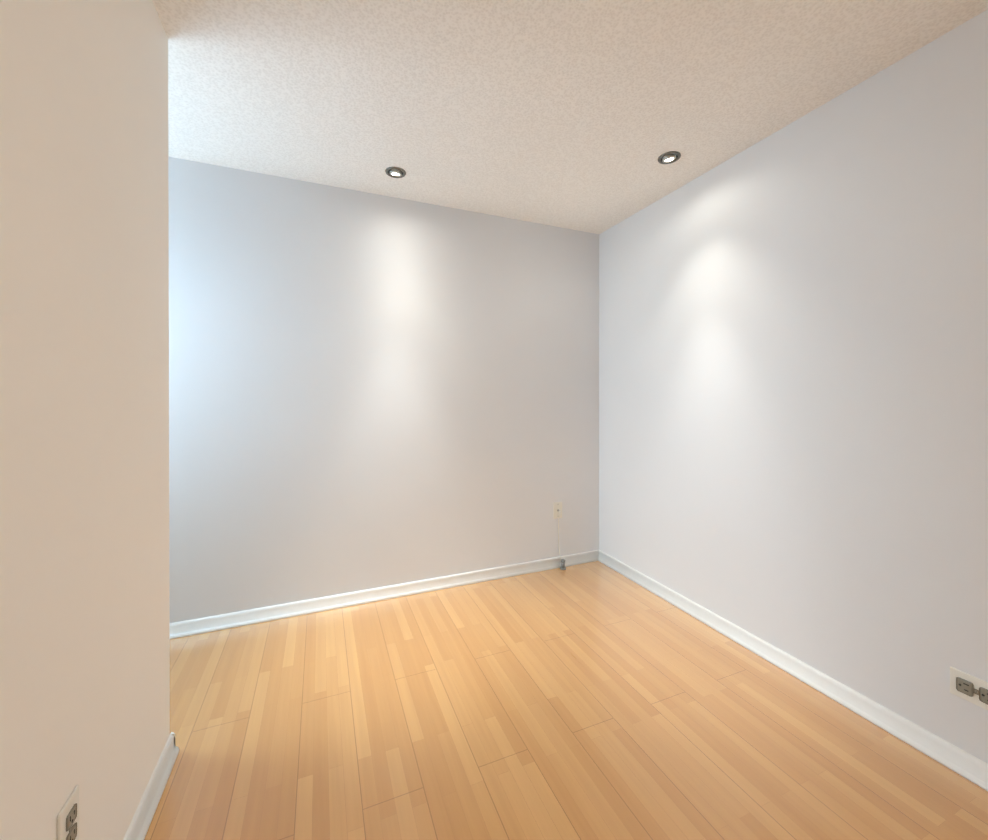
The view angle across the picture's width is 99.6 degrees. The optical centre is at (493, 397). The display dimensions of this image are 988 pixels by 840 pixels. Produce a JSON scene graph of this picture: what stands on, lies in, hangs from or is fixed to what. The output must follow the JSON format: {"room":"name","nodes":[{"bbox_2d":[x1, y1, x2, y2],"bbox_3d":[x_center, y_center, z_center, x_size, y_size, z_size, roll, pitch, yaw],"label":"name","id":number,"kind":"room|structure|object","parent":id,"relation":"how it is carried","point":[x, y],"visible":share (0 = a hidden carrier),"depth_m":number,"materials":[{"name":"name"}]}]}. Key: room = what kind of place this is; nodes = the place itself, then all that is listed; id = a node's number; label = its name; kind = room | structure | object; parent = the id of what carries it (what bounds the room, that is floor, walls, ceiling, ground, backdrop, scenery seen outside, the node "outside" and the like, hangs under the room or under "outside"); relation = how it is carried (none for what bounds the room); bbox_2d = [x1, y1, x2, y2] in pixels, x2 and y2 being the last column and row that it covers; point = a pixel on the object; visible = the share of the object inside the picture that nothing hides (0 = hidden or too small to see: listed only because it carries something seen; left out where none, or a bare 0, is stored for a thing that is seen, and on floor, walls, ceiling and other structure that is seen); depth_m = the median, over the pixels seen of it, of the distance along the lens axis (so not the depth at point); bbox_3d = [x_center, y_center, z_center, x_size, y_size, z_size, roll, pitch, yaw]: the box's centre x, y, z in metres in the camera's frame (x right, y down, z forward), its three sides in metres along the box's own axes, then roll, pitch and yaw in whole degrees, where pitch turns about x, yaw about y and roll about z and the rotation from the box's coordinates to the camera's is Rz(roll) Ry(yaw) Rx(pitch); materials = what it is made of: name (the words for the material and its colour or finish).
{"room":"empty room","nodes":[
{"label":"empty room","id":0,"kind":"room"},
{"bbox_2d":[0,0,169,839],"bbox_3d":[-0.388,0.007,-0.441,0.120,2.400,3.930,0,0,-23],"label":"wall","id":1,"kind":"structure","parent":0,"point":[84,471],"depth_m":0.89,"materials":[{"name":"paint"}]},
{"bbox_2d":[57,785,78,839],"bbox_3d":[-0.847,0.859,0.833,0.009,0.115,0.070,0,0,-23],"label":"electrical outlet","id":2,"kind":"object","parent":1,"relation":"attached to","point":[68,821],"visible":1,"depth_m":0.83,"materials":[{"name":"plastic"}]},
{"bbox_2d":[123,732,179,839],"bbox_3d":[-0.324,1.172,-0.404,0.024,0.070,3.942,0,0,-23],"label":"baseboard","id":3,"kind":"structure","parent":1,"relation":"attached to","point":[139,825],"depth_m":1.23,"materials":[{"name":"white wood"}]},
{"bbox_2d":[168,157,598,622],"bbox_3d":[-0.900,-0.001,2.466,3.870,2.400,0.150,0,0,-23],"label":"wall","id":4,"kind":"structure","parent":0,"point":[369,390],"depth_m":2.44,"materials":[{"name":"paint"}]},
{"bbox_2d":[170,550,598,638],"bbox_3d":[-0.866,1.164,2.389,3.570,0.070,0.024,0,0,-23],"label":"baseboard","id":5,"kind":"structure","parent":4,"relation":"attached to","point":[185,628],"depth_m":2.43,"materials":[{"name":"white wood"}]},
{"bbox_2d":[553,502,561,559],"bbox_3d":[0.456,0.942,2.933,0.072,0.404,0.035,0,0,-23],"label":"outlet","id":6,"kind":"object","parent":4,"relation":"attached to","point":[557,509],"visible":0.98,"depth_m":2.94,"materials":[{"name":"plastic"}]},
{"bbox_2d":[144,561,987,839],"bbox_3d":[0.046,1.256,0.199,3.870,0.100,5.070,0,0,-23],"label":"floor","id":7,"kind":"structure","parent":0,"point":[596,700],"depth_m":1.48,"materials":[{"name":"laminate"}]},
{"bbox_2d":[560,559,565,569],"bbox_3d":[0.481,1.165,2.912,0.042,0.066,0.042,0,0,-23],"label":"stub","id":8,"kind":"object","parent":7,"relation":"on","point":[562,567],"visible":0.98,"depth_m":2.90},
{"bbox_2d":[152,0,987,233],"bbox_3d":[0.046,-1.244,0.192,3.870,0.100,5.070,0,0,-23],"label":"ceiling","id":9,"kind":"structure","parent":0,"point":[581,115],"depth_m":1.61,"materials":[{"name":"white paint"}]},
{"bbox_2d":[385,167,405,177],"bbox_3d":[-0.524,-1.196,2.224,0.108,0.024,0.108,0,0,-23],"label":"recessed light","id":10,"kind":"object","parent":9,"relation":"in","point":[396,173],"visible":1,"depth_m":2.21,"materials":[{"name":"silver metal"}]},
{"bbox_2d":[658,151,680,163],"bbox_3d":[0.876,-1.195,2.087,0.108,0.024,0.108,0,0,-23],"label":"recessed light","id":11,"kind":"object","parent":9,"relation":"in","point":[673,156],"visible":1,"depth_m":2.07,"materials":[{"name":"silver metal"}]},
{"bbox_2d":[599,9,987,763],"bbox_3d":[1.792,0.004,0.841,0.150,2.400,4.920,0,0,-23],"label":"wall","id":12,"kind":"structure","parent":0,"point":[793,389],"depth_m":1.68,"materials":[{"name":"paint"}]},
{"bbox_2d":[598,550,987,790],"bbox_3d":[1.683,1.169,0.880,0.024,0.070,4.770,0,0,-23],"label":"baseboard","id":13,"kind":"structure","parent":12,"relation":"attached to","point":[966,765],"depth_m":1.67,"materials":[{"name":"white wood"}]},
{"bbox_2d":[950,667,987,709],"bbox_3d":[1.512,0.922,1.307,0.010,0.086,0.122,0,0,-23],"label":"electrical outlet","id":14,"kind":"object","parent":12,"relation":"attached to","point":[969,688],"visible":1,"depth_m":1.32,"materials":[{"name":"plastic"}]}
]}

